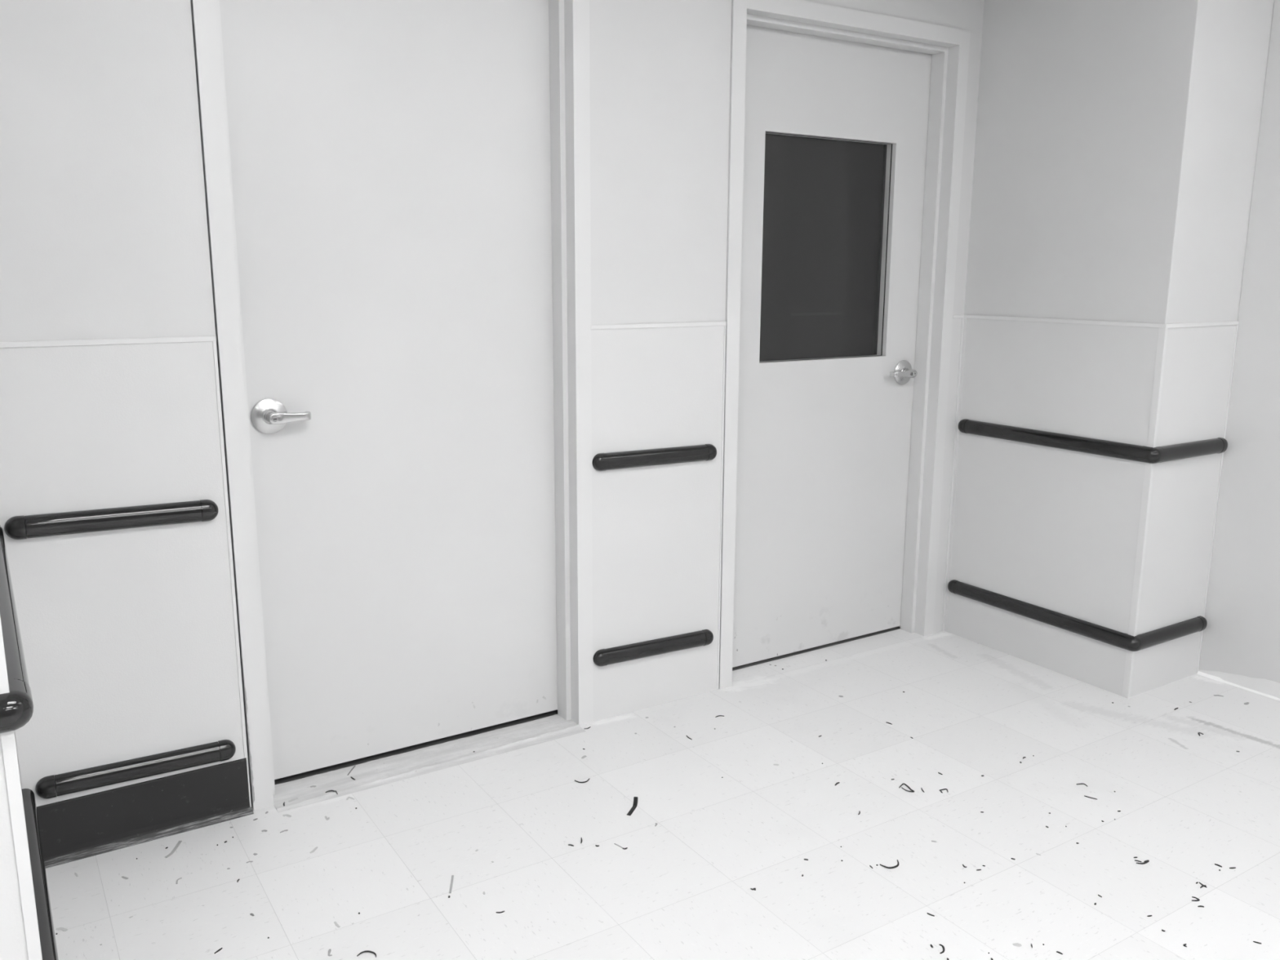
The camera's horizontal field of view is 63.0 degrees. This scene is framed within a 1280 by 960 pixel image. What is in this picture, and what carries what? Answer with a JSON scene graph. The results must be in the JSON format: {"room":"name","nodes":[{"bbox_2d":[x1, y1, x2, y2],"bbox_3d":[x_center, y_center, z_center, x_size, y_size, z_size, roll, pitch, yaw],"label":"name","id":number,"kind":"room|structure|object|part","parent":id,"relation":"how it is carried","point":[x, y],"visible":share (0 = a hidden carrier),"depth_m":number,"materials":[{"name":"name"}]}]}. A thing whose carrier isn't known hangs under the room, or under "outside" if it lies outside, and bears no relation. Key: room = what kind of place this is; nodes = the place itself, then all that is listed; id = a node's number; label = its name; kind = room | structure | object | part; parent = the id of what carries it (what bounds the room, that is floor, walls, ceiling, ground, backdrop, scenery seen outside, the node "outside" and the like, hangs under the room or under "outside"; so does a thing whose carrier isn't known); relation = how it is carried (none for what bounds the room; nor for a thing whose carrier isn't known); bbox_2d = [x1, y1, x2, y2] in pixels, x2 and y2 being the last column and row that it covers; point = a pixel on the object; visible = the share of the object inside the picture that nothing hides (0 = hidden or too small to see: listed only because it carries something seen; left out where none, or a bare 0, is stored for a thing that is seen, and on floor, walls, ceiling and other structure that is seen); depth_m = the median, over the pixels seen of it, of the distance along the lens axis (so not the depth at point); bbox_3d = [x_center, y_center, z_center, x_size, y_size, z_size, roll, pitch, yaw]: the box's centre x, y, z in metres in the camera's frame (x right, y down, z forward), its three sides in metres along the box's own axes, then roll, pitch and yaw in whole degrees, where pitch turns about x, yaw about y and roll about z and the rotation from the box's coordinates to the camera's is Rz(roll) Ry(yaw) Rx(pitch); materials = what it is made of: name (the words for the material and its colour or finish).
{"room":"hospital corridor","nodes":[
{"label":"hospital corridor","id":0,"kind":"room"},
{"bbox_2d":[274,710,557,784],"bbox_3d":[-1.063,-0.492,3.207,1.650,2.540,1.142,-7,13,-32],"label":"gap","id":1,"kind":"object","parent":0,"point":[349,763],"depth_m":3.05,"materials":[{"name":"black"}]},
{"bbox_2d":[0,0,984,864],"bbox_3d":[-1.123,-0.346,2.480,5.450,2.440,0.160,-7,13,-32],"label":"wall","id":2,"kind":"structure","parent":0,"point":[104,230],"depth_m":2.37,"materials":[{"name":"paint"}]},
{"bbox_2d":[0,335,251,807],"bbox_3d":[-1.210,0.283,2.451,0.495,1.217,0.006,-7,13,-32],"label":"wainscot panel","id":3,"kind":"object","parent":2,"relation":"attached to","point":[130,638],"visible":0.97,"depth_m":2.43,"materials":[{"name":"plastic"}]},
{"bbox_3d":[-1.207,-0.308,2.332,0.495,0.012,0.006,-7,13,-32],"label":"trim","id":4,"kind":"part","parent":3,"relation":"part of","materials":[{"name":"plastic"}]},
{"bbox_2d":[4,499,218,539],"bbox_3d":[-1.201,0.091,2.401,0.444,0.061,0.025,-7,13,-32],"label":"rail","id":5,"kind":"object","parent":3,"relation":"attached to","point":[37,526],"visible":1,"depth_m":2.39,"materials":[{"name":"black plastic"}]},
{"bbox_2d":[35,739,235,799],"bbox_3d":[-1.205,0.699,2.523,0.441,0.060,0.025,-7,13,-32],"label":"rail","id":6,"kind":"object","parent":3,"relation":"attached to","point":[95,777],"visible":1,"depth_m":2.51,"materials":[{"name":"black plastic"}]},
{"bbox_3d":[-1.005,0.191,2.566,0.008,1.056,0.006,-7,13,-32],"label":"edge trim","id":7,"kind":"part","parent":3,"relation":"part of","materials":[{"name":"plastic"}]},
{"bbox_2d":[36,758,253,868],"bbox_3d":[-1.196,0.808,2.553,0.472,0.148,0.020,-7,13,-32],"label":"baseboard","id":8,"kind":"structure","parent":2,"relation":"attached to","point":[76,828],"depth_m":2.55,"materials":[{"name":"black rubber"}]},
{"bbox_2d":[190,0,593,810],"bbox_3d":[-0.610,-0.283,2.819,1.013,2.186,0.161,-7,13,-32],"label":"door","id":9,"kind":"structure","parent":2,"relation":"in","point":[397,192],"depth_m":2.83,"materials":[{"name":"paint"}]},
{"bbox_3d":[-0.940,-0.161,2.654,0.090,0.090,0.012,-7,13,-32],"label":"handle","id":10,"kind":"part","parent":9,"relation":"part of","materials":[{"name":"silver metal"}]},
{"bbox_3d":[-0.883,-0.159,2.642,0.110,0.030,0.028,-10,15,-41],"label":"lever","id":11,"kind":"part","parent":9,"relation":"part of","materials":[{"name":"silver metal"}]},
{"bbox_2d":[273,714,586,813],"bbox_3d":[-0.588,0.794,2.993,0.911,0.006,0.151,-7,13,-32],"label":"threshold","id":12,"kind":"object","parent":2,"relation":"attached to","point":[388,770],"depth_m":2.96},
{"bbox_2d":[288,797,297,801],"bbox_3d":[-0.913,0.841,2.752,0.012,0.001,0.027,10,15,39],"label":"chip","id":13,"kind":"object","parent":12,"relation":"on","point":[295,798],"visible":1,"depth_m":2.75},
{"bbox_2d":[591,321,726,721],"bbox_3d":[0.061,0.128,3.248,0.485,1.217,0.006,-7,13,-32],"label":"wainscot panel","id":14,"kind":"object","parent":2,"relation":"attached to","point":[656,530],"visible":1,"depth_m":3.24,"materials":[{"name":"plastic"}]},
{"bbox_2d":[593,629,713,666],"bbox_3d":[0.053,0.532,3.309,0.451,0.062,0.025,-7,13,-32],"label":"rail","id":15,"kind":"object","parent":14,"relation":"attached to","point":[602,657],"visible":1,"depth_m":3.29,"materials":[{"name":"black plastic"}]},
{"bbox_2d":[591,444,716,471],"bbox_3d":[0.056,-0.069,3.189,0.450,0.059,0.025,-7,13,-32],"label":"rail","id":16,"kind":"object","parent":14,"relation":"attached to","point":[650,457],"visible":1,"depth_m":3.17,"materials":[{"name":"black plastic"}]},
{"bbox_3d":[0.063,-0.463,3.129,0.485,0.012,0.006,-7,13,-32],"label":"trim","id":17,"kind":"part","parent":14,"relation":"part of","materials":[{"name":"plastic"}]},
{"bbox_3d":[0.262,0.109,3.376,0.006,1.205,0.006,-7,13,-32],"label":"edge trim","id":18,"kind":"part","parent":14,"relation":"part of","materials":[{"name":"plastic"}]},
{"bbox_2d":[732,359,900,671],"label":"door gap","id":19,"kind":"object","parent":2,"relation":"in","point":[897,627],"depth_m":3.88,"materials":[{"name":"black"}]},
{"bbox_2d":[718,0,970,688],"bbox_3d":[0.660,-0.438,3.616,1.027,2.186,0.160,-7,13,-32],"label":"door","id":20,"kind":"structure","parent":2,"relation":"in","point":[846,126],"depth_m":3.66,"materials":[{"name":"paint"}]},
{"bbox_3d":[0.626,-0.790,3.606,0.584,0.738,0.004,-7,13,-32],"label":"glass pane","id":21,"kind":"part","parent":20,"relation":"part of","materials":[{"name":"black glass"}]},
{"bbox_3d":[0.973,-0.396,3.854,0.090,0.090,0.012,-7,13,-32],"label":"handle","id":22,"kind":"part","parent":20,"relation":"part of","materials":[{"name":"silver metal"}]},
{"bbox_3d":[0.960,-0.385,3.798,0.110,0.030,0.028,-5,12,-23],"label":"lever","id":23,"kind":"part","parent":20,"relation":"part of","materials":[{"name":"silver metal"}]},
{"bbox_2d":[31,628,1279,959],"bbox_3d":[0.699,1.340,0.520,6.100,0.080,5.808,-7,13,-32],"label":"floor","id":24,"kind":"structure","parent":0,"point":[1188,803],"depth_m":2.56,"materials":[{"name":"tile"}]},
{"bbox_2d":[55,927,67,931],"bbox_3d":[-1.224,0.951,2.213,0.027,0.001,0.011,3,12,14],"label":"chip","id":25,"kind":"object","parent":24,"relation":"on","point":[63,929],"visible":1,"depth_m":2.21,"materials":[{"name":"grey"}]},
{"bbox_2d":[164,840,182,857],"bbox_3d":[-1.123,0.890,2.519,0.013,0.001,0.076,1,11,3],"label":"plastic sliver","id":26,"kind":"object","parent":24,"relation":"on","point":[177,845],"visible":1,"depth_m":2.52,"materials":[{"name":"grey plastic"}]},
{"bbox_2d":[309,846,317,853],"bbox_3d":[-0.785,0.891,2.518,0.009,0.001,0.030,4,12,18],"label":"chip","id":27,"kind":"object","parent":24,"relation":"on","point":[316,847],"visible":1,"depth_m":2.52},
{"bbox_2d":[356,950,376,957],"bbox_3d":[-0.556,0.968,2.136,0.040,0.003,0.017,1,11,4],"label":"debris","id":28,"kind":"object","parent":24,"relation":"on","point":[374,953],"visible":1,"depth_m":2.14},
{"bbox_2d":[448,875,453,893],"bbox_3d":[-0.429,0.920,2.381,0.005,0.001,0.070,-1,11,-5],"label":"plastic sliver","id":29,"kind":"object","parent":24,"relation":"on","point":[452,876],"visible":1,"depth_m":2.38,"materials":[{"name":"white plastic"}]},
{"bbox_2d":[626,796,637,815],"bbox_3d":[-0.018,0.847,2.717,0.015,0.014,0.074,3,12,15],"label":"strip","id":30,"kind":"object","parent":24,"relation":"on","point":[635,798],"visible":1,"depth_m":2.73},
{"bbox_2d":[880,859,898,868],"bbox_3d":[0.594,0.906,2.463,0.052,0.003,0.027,-5,12,-23],"label":"debris","id":31,"kind":"object","parent":24,"relation":"on","point":[897,865],"visible":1,"depth_m":2.45,"materials":[{"name":"grey"}]},
{"bbox_2d":[898,783,914,791],"bbox_3d":[0.722,0.834,2.827,0.028,0.003,0.050,-7,13,-32],"label":"debris","id":32,"kind":"object","parent":24,"relation":"on","point":[912,790],"visible":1,"depth_m":2.82,"materials":[{"name":"grey"}]},
{"bbox_2d":[939,944,945,953],"bbox_3d":[0.624,0.969,2.158,0.011,0.002,0.030,3,12,13],"label":"debris","id":33,"kind":"object","parent":24,"relation":"on","point":[943,947],"visible":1,"depth_m":2.16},
{"bbox_2d":[1013,942,1022,946],"bbox_3d":[0.784,0.967,2.174,0.017,0.001,0.013,1,11,6],"label":"chip","id":34,"kind":"object","parent":24,"relation":"on","point":[1018,944],"visible":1,"depth_m":2.17,"materials":[{"name":"white"}]},
{"bbox_2d":[1136,860,1149,864],"bbox_3d":[1.193,0.906,2.476,0.037,0.003,0.011,-3,12,-17],"label":"debris","id":35,"kind":"object","parent":24,"relation":"on","point":[1144,861],"visible":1,"depth_m":2.47,"materials":[{"name":"grey"}]},
{"bbox_2d":[1191,896,1199,901],"bbox_3d":[1.240,0.936,2.332,0.016,0.002,0.018,7,13,29],"label":"cheese shaving","id":36,"kind":"object","parent":24,"relation":"on","point":[1197,899],"visible":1,"depth_m":2.33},
{"bbox_2d":[964,0,1274,324],"bbox_3d":[1.653,-0.596,3.773,0.707,2.440,0.938,-7,13,-32],"label":"wall column","id":37,"kind":"structure","parent":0,"point":[1116,145],"depth_m":3.31,"materials":[{"name":"paint"}]},
{"bbox_2d":[933,314,1239,698],"bbox_3d":[1.465,0.063,3.596,0.912,1.217,0.368,7,13,29],"label":"wainscot panel","id":38,"kind":"object","parent":37,"relation":"attached to","point":[1126,546],"visible":1,"depth_m":3.52,"materials":[{"name":"plastic"}]},
{"bbox_3d":[1.186,-0.002,3.946,0.012,1.205,0.015,-7,13,-32],"label":"inside corner trim","id":39,"kind":"part","parent":38,"relation":"part of","materials":[{"name":"plastic"}]},
{"bbox_2d":[947,579,1207,651],"bbox_3d":[1.564,0.450,3.801,0.430,0.053,0.788,-7,13,-32],"label":"rail","id":40,"kind":"object","parent":38,"relation":"attached to","point":[1117,638],"visible":1,"depth_m":3.56,"materials":[{"name":"black plastic"}]},
{"bbox_3d":[1.391,0.470,3.700,0.024,0.051,0.693,-7,13,-32],"label":"rail","id":41,"kind":"part","parent":40,"relation":"part of","materials":[{"name":"black plastic"}]},
{"bbox_3d":[1.775,0.513,3.490,0.336,0.051,0.024,-7,13,-32],"label":"rail","id":42,"kind":"part","parent":40,"relation":"part of","materials":[{"name":"black plastic"}]},
{"bbox_2d":[957,418,1227,463],"bbox_3d":[1.567,-0.158,3.679,0.430,0.053,0.788,-7,13,-32],"label":"rail","id":43,"kind":"object","parent":38,"relation":"attached to","point":[1144,454],"visible":1,"depth_m":3.44,"materials":[{"name":"black plastic"}]},
{"bbox_3d":[1.393,-0.138,3.577,0.024,0.051,0.693,-7,13,-32],"label":"rail","id":44,"kind":"part","parent":43,"relation":"part of","materials":[{"name":"black plastic"}]},
{"bbox_3d":[1.777,-0.095,3.368,0.336,0.051,0.024,-7,13,-32],"label":"rail","id":45,"kind":"part","parent":43,"relation":"part of","materials":[{"name":"black plastic"}]},
{"bbox_3d":[1.544,-0.553,3.607,0.473,0.012,0.782,-7,13,-32],"label":"trim","id":46,"kind":"part","parent":38,"relation":"part of","materials":[{"name":"plastic"}]},
{"bbox_3d":[1.947,0.085,3.529,0.008,1.205,0.002,-7,13,-32],"label":"edge trim","id":47,"kind":"part","parent":38,"relation":"part of","materials":[{"name":"plastic"}]},
{"bbox_2d":[1198,0,1279,683],"bbox_3d":[3.357,-0.129,1.485,0.250,2.440,4.831,-7,13,-32],"label":"wall","id":48,"kind":"structure","parent":0,"point":[1241,636],"depth_m":3.41,"materials":[{"name":"paint"}]},
{"bbox_2d":[1196,671,1279,700],"bbox_3d":[2.375,0.805,2.984,0.010,0.010,1.600,-7,13,-32],"label":"trim","id":49,"kind":"structure","parent":48,"relation":"attached to","point":[1217,678],"depth_m":3.55,"materials":[{"name":"white"}]},
{"bbox_2d":[1198,670,1279,698],"bbox_3d":[2.539,0.826,2.737,0.001,0.069,2.200,-7,13,-32],"label":"trim","id":50,"kind":"structure","parent":48,"relation":"attached to","point":[1263,686],"depth_m":3.49,"materials":[{"name":"paint"}]},
{"bbox_3d":[-2.096,-0.078,1.126,2.323,2.440,1.118,-7,13,-32],"label":"wall","id":51,"kind":"structure","parent":0,"visible":0},
{"bbox_2d":[0,525,33,733],"bbox_3d":[-1.333,0.238,1.650,0.598,0.053,1.115,-7,13,-32],"label":"rail","id":52,"kind":"object","parent":51,"relation":"attached to","point":[16,706],"visible":1,"depth_m":1.46,"materials":[{"name":"black plastic"}]},
{"bbox_3d":[-1.112,0.202,1.833,0.024,0.051,1.040,-7,13,-32],"label":"rail","id":53,"kind":"part","parent":52,"relation":"part of","materials":[{"name":"black plastic"}]},
{"bbox_2d":[0,617,42,959],"bbox_3d":[-1.079,0.529,1.231,0.624,1.217,0.006,-7,13,-32],"label":"wainscot panel","id":54,"kind":"object","parent":51,"relation":"attached to","point":[20,940],"visible":1,"depth_m":1.39,"materials":[{"name":"plastic"}]},
{"bbox_2d":[22,788,58,959],"bbox_3d":[-1.335,0.849,1.773,0.598,0.053,1.115,-7,13,-32],"label":"rail","id":55,"kind":"object","parent":51,"relation":"attached to","point":[44,914],"visible":1,"depth_m":2.03,"materials":[{"name":"black plastic"}]}
]}

